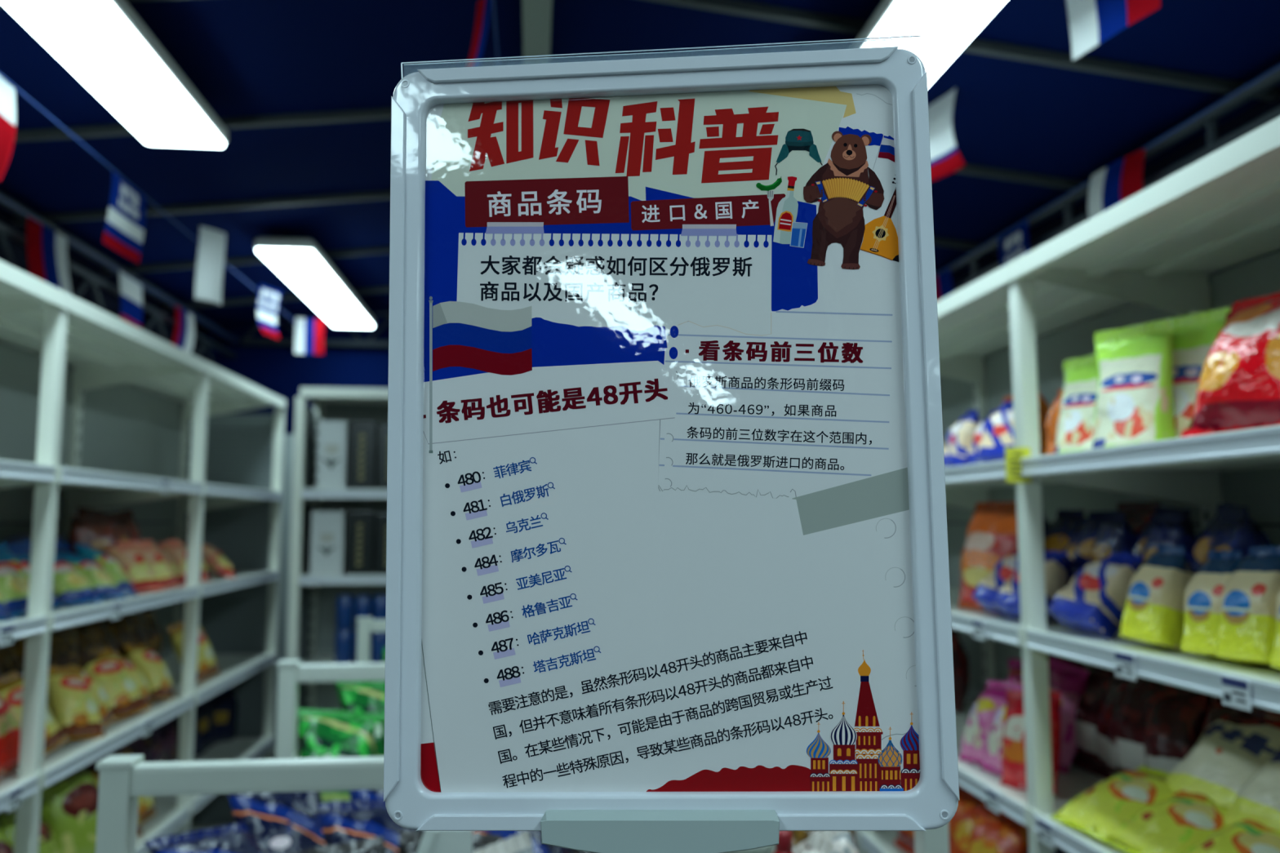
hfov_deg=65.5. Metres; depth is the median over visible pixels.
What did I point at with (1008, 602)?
snack bag
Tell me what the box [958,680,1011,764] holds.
snack bag
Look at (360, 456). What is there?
print
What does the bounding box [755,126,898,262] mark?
picture
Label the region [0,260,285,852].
shelving rack
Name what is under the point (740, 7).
ceiling beam
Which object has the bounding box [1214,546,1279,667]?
snack bag
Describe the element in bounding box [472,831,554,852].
snack bag
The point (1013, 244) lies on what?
flag
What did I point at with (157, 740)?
snack bag
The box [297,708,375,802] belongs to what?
snack bag
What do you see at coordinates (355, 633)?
drink can
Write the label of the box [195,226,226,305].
flag
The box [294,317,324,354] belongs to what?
flag
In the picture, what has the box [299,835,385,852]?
snack bag
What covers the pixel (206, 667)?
snack bag
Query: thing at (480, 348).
picture
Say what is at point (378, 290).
trim
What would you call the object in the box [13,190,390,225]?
trim
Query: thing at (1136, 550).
snack bag
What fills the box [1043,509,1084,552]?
snack bag
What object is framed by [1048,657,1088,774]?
snack bag
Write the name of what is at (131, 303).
flag
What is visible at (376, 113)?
trim
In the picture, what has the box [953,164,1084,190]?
trim
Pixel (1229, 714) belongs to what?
snack bag
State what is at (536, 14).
trim
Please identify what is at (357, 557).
print
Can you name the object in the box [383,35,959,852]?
sign board
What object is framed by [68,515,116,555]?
snack bag
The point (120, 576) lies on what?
snack bag
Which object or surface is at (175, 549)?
snack bag
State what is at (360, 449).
print
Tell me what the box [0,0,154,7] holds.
trim
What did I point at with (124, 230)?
flag
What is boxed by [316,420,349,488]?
gift box
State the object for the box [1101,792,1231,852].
snack bag
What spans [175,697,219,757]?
snack bag
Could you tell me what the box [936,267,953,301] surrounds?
flag
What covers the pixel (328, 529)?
gift box
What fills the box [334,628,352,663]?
drink can
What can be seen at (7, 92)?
flag
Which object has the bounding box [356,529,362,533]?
print
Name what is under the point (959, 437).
snack bag
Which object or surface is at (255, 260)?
trim
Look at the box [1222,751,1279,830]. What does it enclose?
snack bag
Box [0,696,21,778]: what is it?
snack bag
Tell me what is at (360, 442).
print
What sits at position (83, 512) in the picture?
snack bag
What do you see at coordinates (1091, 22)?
flag
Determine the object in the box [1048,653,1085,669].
snack bag
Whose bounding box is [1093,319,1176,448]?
snack bag
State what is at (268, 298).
flag
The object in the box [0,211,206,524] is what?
wall
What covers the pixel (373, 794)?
snack bag
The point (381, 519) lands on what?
gift box
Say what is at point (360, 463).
print
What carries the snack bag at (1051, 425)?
on the shelving rack at (1156, 251)
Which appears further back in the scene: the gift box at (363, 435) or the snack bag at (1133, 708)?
the gift box at (363, 435)
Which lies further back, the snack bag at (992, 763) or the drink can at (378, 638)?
the drink can at (378, 638)
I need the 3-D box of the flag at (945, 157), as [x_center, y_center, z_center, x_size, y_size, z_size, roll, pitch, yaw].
[0.719,-0.717,2.450,0.039,0.215,0.207,2,-6,-21]
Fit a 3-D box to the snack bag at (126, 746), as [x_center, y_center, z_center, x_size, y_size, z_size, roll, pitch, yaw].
[-1.655,1.051,3.115,0.108,0.260,0.212,1,-5,-8]
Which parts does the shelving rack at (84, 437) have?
price rail, shelf, price rail, shelf, price rail, shelf, panel, panel, post, post, shelf, shelf, shelf, price rail, price rail, panel, price rail, panel, price rail, shelf, panel, post, post, shelf, shelf, shelf, shelf, panel, panel, shelf, price rail, price rail, price rail, price rail, post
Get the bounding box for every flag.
[0,75,16,182]
[26,215,71,294]
[102,169,146,263]
[119,271,142,328]
[172,304,194,353]
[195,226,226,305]
[257,284,281,339]
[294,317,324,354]
[466,0,491,66]
[928,88,965,181]
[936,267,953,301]
[998,218,1030,266]
[1066,0,1160,60]
[1088,148,1145,219]
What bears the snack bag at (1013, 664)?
on the shelving rack at (1156, 251)
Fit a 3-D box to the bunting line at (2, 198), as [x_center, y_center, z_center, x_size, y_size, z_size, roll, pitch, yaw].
[-1.788,-0.602,3.020,0.004,0.010,3.850,1,-5,-6]
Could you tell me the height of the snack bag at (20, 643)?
0.297 m
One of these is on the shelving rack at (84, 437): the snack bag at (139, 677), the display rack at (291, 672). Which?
the snack bag at (139, 677)
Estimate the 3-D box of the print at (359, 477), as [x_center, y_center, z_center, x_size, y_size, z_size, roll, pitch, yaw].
[-1.071,0.198,3.820,0.024,0.019,0.001,1,-5,-6]
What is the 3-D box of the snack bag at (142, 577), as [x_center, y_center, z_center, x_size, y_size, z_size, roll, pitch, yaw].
[-1.476,0.408,2.894,0.107,0.148,0.133,-1,-5,9]
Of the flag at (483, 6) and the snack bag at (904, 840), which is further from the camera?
the snack bag at (904, 840)
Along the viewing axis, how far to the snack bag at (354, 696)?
2.78 m
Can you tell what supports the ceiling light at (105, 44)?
attached to the ceiling
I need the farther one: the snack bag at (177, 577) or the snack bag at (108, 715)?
the snack bag at (177, 577)
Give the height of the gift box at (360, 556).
0.244 m
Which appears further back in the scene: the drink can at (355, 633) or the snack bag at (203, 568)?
the drink can at (355, 633)
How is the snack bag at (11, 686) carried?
on the shelving rack at (84, 437)
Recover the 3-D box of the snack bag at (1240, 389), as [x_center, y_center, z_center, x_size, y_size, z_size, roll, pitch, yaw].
[0.915,-0.098,1.415,0.158,0.223,0.236,2,-6,-23]
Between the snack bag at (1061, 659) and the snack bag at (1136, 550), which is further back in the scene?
the snack bag at (1061, 659)
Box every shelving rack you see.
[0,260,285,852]
[286,386,387,758]
[854,116,1279,852]
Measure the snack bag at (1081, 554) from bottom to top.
0.232 m
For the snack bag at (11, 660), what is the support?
on the shelving rack at (84, 437)
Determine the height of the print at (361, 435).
0.019 m
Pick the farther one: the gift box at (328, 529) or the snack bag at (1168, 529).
the gift box at (328, 529)
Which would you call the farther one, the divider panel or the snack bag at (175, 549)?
the snack bag at (175, 549)
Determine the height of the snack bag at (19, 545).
0.186 m
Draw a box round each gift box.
[310,511,346,574]
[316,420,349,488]
[345,511,377,574]
[347,421,378,488]
[374,514,386,574]
[377,423,387,488]
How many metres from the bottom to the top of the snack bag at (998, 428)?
0.149 m
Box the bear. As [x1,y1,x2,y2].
[803,130,884,269]
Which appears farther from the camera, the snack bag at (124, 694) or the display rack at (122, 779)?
the snack bag at (124, 694)
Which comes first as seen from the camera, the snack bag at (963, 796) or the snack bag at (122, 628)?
the snack bag at (963, 796)
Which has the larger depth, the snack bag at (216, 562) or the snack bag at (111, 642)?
the snack bag at (216, 562)
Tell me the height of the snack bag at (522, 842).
0.289 m
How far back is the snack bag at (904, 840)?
2.63 m
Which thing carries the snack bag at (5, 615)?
on the shelving rack at (84, 437)
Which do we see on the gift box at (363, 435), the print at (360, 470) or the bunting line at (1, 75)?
the print at (360, 470)
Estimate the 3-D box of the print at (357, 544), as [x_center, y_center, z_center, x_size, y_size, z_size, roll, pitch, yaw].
[-1.071,0.451,3.796,0.024,0.017,0.001,1,-5,-6]
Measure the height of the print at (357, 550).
0.017 m
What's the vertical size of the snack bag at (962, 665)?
0.270 m
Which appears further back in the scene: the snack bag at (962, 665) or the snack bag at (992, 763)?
the snack bag at (962, 665)
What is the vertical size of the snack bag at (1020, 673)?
0.220 m
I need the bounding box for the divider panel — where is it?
[417,831,472,852]
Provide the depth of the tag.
1.91 m
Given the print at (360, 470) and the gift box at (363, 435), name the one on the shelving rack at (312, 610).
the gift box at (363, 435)
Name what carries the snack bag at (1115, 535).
on the shelving rack at (1156, 251)
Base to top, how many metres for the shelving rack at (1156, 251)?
2.057 m
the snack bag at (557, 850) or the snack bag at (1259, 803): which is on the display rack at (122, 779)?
the snack bag at (557, 850)
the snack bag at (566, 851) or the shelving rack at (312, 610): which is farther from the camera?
the shelving rack at (312, 610)
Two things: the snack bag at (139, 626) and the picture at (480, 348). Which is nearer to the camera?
the picture at (480, 348)
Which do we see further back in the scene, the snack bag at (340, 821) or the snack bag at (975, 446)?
the snack bag at (975, 446)
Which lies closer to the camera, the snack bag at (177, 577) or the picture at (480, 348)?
the picture at (480, 348)
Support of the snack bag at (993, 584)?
on the shelving rack at (1156, 251)
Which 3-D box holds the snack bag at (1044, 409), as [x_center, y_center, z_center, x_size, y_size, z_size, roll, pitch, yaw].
[0.899,0.009,2.306,0.092,0.195,0.153,0,-5,2]
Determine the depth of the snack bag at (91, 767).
2.93 m
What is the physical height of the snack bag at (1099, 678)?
0.266 m
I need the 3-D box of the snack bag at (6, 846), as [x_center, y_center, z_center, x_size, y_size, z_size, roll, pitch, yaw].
[-1.421,0.962,2.132,0.127,0.238,0.203,-1,-6,11]
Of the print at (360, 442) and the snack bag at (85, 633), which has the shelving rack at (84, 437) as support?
the snack bag at (85, 633)
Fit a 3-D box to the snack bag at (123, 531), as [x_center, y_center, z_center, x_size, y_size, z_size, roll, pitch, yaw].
[-1.598,0.383,3.022,0.089,0.233,0.186,-1,-5,5]
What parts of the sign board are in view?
snap rail, snap rail, snap rail, snap rail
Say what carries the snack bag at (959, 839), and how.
on the shelving rack at (1156, 251)
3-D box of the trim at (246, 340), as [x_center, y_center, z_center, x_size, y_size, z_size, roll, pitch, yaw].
[-0.501,-0.487,5.134,3.002,0.191,0.034,1,-5,-6]
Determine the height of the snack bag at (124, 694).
0.181 m
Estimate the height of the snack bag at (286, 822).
0.218 m
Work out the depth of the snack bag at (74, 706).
2.47 m
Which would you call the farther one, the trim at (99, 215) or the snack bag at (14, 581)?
the trim at (99, 215)
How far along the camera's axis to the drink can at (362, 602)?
3.82 m
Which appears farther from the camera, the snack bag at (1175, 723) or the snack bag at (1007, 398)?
the snack bag at (1007, 398)
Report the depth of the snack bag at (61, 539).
2.76 m
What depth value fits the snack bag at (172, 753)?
3.50 m
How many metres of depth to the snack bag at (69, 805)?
2.50 m
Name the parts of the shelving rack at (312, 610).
post, panel, panel, post, shelf, shelf, shelf, price rail, panel, price rail, panel, panel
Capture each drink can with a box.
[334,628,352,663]
[335,594,353,629]
[352,628,357,662]
[353,594,371,629]
[371,631,385,662]
[372,594,386,619]
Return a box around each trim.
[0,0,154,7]
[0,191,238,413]
[13,107,391,142]
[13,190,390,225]
[101,246,389,275]
[163,286,389,310]
[240,312,388,347]
[273,434,293,759]
[522,0,551,64]
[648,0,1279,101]
[933,237,999,253]
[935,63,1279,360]
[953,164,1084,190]
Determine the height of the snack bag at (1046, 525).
0.242 m
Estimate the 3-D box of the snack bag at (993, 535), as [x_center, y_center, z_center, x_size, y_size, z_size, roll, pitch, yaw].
[0.826,0.299,2.299,0.116,0.252,0.201,2,-6,-23]
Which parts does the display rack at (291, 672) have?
post, post, post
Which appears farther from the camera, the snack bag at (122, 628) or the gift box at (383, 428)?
the gift box at (383, 428)
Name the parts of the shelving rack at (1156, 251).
shelf, post, shelf, price rail, shelf, shelf, panel, shelf, panel, shelf, panel, price rail, price rail, post, price rail, shelf, shelf, shelf, post, price rail, shelf, panel, panel, price rail, shelf, shelf, price rail, post, panel, panel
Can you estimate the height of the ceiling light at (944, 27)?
0.110 m
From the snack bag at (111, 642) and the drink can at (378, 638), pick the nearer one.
the snack bag at (111, 642)
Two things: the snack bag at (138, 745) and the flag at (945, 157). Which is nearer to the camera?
the flag at (945, 157)
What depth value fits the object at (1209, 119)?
2.34 m
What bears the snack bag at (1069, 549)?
on the shelving rack at (1156, 251)
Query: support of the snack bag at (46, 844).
on the shelving rack at (84, 437)
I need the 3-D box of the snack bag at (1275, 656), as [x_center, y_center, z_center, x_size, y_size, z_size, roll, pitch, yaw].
[0.898,0.249,1.314,0.101,0.173,0.088,2,-6,-19]
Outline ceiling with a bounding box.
[0,0,1279,330]
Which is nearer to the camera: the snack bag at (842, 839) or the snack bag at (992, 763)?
the snack bag at (842, 839)
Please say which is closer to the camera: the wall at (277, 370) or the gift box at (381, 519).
the gift box at (381, 519)
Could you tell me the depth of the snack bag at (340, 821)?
1.85 m
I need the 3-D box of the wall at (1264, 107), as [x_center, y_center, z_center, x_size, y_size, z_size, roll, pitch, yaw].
[1.760,0.220,-0.866,0.040,2.500,12.350,1,-5,-6]
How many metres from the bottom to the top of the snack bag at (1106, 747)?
0.261 m
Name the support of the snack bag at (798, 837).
in the display rack at (122, 779)
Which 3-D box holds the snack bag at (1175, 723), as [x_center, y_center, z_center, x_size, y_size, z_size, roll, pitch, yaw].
[1.023,0.609,1.885,0.134,0.245,0.126,-5,-7,40]
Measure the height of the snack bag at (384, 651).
0.302 m
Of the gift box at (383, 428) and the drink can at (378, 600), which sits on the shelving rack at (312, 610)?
the gift box at (383, 428)
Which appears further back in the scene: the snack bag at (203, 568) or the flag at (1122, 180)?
the snack bag at (203, 568)
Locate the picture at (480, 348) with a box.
[428,296,532,453]
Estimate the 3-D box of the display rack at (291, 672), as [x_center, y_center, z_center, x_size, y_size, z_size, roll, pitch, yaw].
[-0.286,1.190,2.705,1.143,1.240,1.046,1,-5,-6]
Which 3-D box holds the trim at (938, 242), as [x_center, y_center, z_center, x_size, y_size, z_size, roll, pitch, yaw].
[0.476,-0.710,3.407,1.602,0.196,0.022,1,-5,-6]
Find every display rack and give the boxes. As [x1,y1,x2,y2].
[95,754,949,852]
[275,617,772,852]
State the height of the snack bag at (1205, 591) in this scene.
0.166 m
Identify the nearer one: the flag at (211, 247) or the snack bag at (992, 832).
the snack bag at (992, 832)
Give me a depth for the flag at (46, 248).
2.98 m
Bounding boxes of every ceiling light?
[0,0,228,147]
[253,236,374,328]
[850,0,1005,86]
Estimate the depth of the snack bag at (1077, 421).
1.83 m
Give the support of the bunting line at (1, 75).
attached to the wall at (277, 370)
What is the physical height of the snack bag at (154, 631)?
0.288 m
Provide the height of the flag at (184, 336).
0.280 m
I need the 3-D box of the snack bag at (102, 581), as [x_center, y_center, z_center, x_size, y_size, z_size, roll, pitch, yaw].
[-1.454,0.394,2.629,0.140,0.126,0.125,-2,-6,17]
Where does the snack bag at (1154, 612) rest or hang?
on the shelving rack at (1156, 251)
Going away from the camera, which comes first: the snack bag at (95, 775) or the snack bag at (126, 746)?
the snack bag at (95, 775)
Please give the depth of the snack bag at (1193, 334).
1.63 m
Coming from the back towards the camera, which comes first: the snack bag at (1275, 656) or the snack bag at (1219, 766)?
the snack bag at (1219, 766)
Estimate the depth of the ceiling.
2.42 m
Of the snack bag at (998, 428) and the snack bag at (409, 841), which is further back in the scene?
the snack bag at (998, 428)
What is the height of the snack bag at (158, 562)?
0.152 m
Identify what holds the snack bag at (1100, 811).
on the shelving rack at (1156, 251)
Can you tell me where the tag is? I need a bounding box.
[1004,447,1031,483]
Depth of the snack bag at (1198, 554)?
1.71 m
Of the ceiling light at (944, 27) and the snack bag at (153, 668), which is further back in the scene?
the snack bag at (153, 668)
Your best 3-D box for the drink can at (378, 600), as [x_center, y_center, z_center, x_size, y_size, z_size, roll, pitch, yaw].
[-1.003,0.715,3.850,0.064,0.129,0.064,1,-5,-6]
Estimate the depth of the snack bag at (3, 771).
2.08 m
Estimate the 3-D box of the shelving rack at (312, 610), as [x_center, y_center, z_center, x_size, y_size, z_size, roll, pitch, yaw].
[-0.428,0.899,3.971,1.821,2.057,0.368,1,-5,-6]
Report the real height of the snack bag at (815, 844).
0.264 m
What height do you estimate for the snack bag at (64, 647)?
0.276 m
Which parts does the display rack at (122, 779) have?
post, post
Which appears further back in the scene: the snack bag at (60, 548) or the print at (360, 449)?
the print at (360, 449)
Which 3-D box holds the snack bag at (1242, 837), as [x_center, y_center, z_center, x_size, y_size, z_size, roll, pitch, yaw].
[0.899,0.637,1.457,0.192,0.092,0.175,1,-5,-9]
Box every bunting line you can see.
[0,73,296,323]
[0,196,237,342]
[492,0,499,65]
[935,65,1279,275]
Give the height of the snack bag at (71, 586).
0.125 m
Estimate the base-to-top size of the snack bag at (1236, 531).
0.240 m
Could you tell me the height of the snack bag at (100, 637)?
0.272 m
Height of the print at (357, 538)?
0.017 m
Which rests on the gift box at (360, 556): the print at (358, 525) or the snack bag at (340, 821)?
the print at (358, 525)
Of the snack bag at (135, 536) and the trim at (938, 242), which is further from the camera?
the trim at (938, 242)
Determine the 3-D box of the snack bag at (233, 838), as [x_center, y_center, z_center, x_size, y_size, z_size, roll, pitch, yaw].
[-0.716,0.804,1.735,0.244,0.167,0.202,-4,-7,36]
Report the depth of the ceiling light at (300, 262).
3.90 m
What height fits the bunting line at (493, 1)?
0.010 m
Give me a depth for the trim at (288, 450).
4.34 m
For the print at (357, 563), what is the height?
0.017 m
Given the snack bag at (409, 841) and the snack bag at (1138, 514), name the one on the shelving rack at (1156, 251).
the snack bag at (1138, 514)
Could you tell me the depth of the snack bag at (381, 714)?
2.59 m
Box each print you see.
[355,536,362,540]
[355,542,362,546]
[355,548,362,553]
[355,555,362,559]
[355,561,361,566]
[356,523,363,527]
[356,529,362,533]
[357,475,364,480]
[358,440,364,445]
[358,447,364,452]
[358,454,364,459]
[358,461,364,466]
[358,468,364,473]
[359,433,364,438]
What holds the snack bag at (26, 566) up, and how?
on the shelving rack at (84, 437)
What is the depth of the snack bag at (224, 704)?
3.99 m
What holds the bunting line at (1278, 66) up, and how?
attached to the wall at (277, 370)
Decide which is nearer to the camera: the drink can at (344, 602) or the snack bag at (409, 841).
the snack bag at (409, 841)
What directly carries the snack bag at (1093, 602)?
on the shelving rack at (1156, 251)
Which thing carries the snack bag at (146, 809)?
on the shelving rack at (84, 437)
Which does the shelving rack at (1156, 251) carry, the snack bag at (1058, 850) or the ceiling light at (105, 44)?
the snack bag at (1058, 850)
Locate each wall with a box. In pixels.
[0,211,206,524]
[205,315,388,644]
[946,90,1279,526]
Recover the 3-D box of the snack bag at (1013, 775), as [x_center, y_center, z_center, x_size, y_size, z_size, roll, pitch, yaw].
[0.799,0.642,2.035,0.084,0.206,0.166,3,-6,-25]
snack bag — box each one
[0,542,29,617]
[0,595,13,621]
[0,643,24,680]
[0,671,67,756]
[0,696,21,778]
[0,763,7,777]
[0,808,61,852]
[0,812,13,852]
[4,533,31,560]
[13,636,54,666]
[15,556,62,609]
[19,552,102,606]
[30,536,70,599]
[40,765,97,852]
[46,666,105,740]
[49,626,79,667]
[54,552,126,599]
[56,534,72,552]
[62,665,117,731]
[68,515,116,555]
[71,542,137,595]
[72,621,99,668]
[76,506,118,542]
[81,648,151,723]
[85,747,119,772]
[88,770,142,836]
[95,619,106,651]
[99,514,132,542]
[100,613,137,660]
[100,623,119,655]
[107,540,162,593]
[111,509,142,542]
[112,650,154,705]
[118,742,132,754]
[118,748,156,825]
[123,644,175,700]
[128,610,151,651]
[128,734,150,762]
[134,539,177,591]
[140,608,162,658]
[143,822,261,852]
[146,722,168,762]
[157,540,205,585]
[160,549,182,586]
[164,716,179,761]
[166,621,219,682]
[167,538,210,581]
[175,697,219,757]
[201,542,235,577]
[208,686,238,742]
[225,791,324,852]
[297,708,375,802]
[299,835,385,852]
[316,800,423,852]
[336,681,384,756]
[347,789,424,831]
[379,712,384,745]
[382,647,385,681]
[398,831,501,852]
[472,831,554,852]
[474,831,533,852]
[553,846,564,852]
[564,848,591,852]
[791,831,855,847]
[791,831,857,852]
[804,832,839,852]
[894,831,914,852]
[943,409,980,467]
[948,786,975,838]
[949,791,986,852]
[951,628,971,714]
[958,502,1017,610]
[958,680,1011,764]
[964,408,998,465]
[966,802,1029,852]
[972,551,1046,618]
[976,400,1014,462]
[980,681,1049,776]
[991,551,1067,622]
[997,395,1013,408]
[1000,689,1062,795]
[1006,658,1022,683]
[1008,668,1049,684]
[1037,386,1050,455]
[1042,509,1050,535]
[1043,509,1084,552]
[1044,388,1064,454]
[1047,552,1143,639]
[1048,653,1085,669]
[1048,657,1066,662]
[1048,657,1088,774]
[1050,765,1175,842]
[1053,353,1097,453]
[1054,844,1067,852]
[1064,516,1088,584]
[1071,663,1115,777]
[1072,510,1119,574]
[1088,512,1137,631]
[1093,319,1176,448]
[1095,674,1155,776]
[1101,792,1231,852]
[1115,676,1178,773]
[1117,501,1160,536]
[1118,544,1193,650]
[1129,506,1196,556]
[1140,512,1196,564]
[1144,687,1212,773]
[1147,306,1230,438]
[1165,708,1279,808]
[1180,292,1279,437]
[1180,550,1241,658]
[1183,820,1279,852]
[1189,503,1246,577]
[1201,696,1265,733]
[1207,506,1273,560]
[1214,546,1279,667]
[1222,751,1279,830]
[1269,601,1279,668]

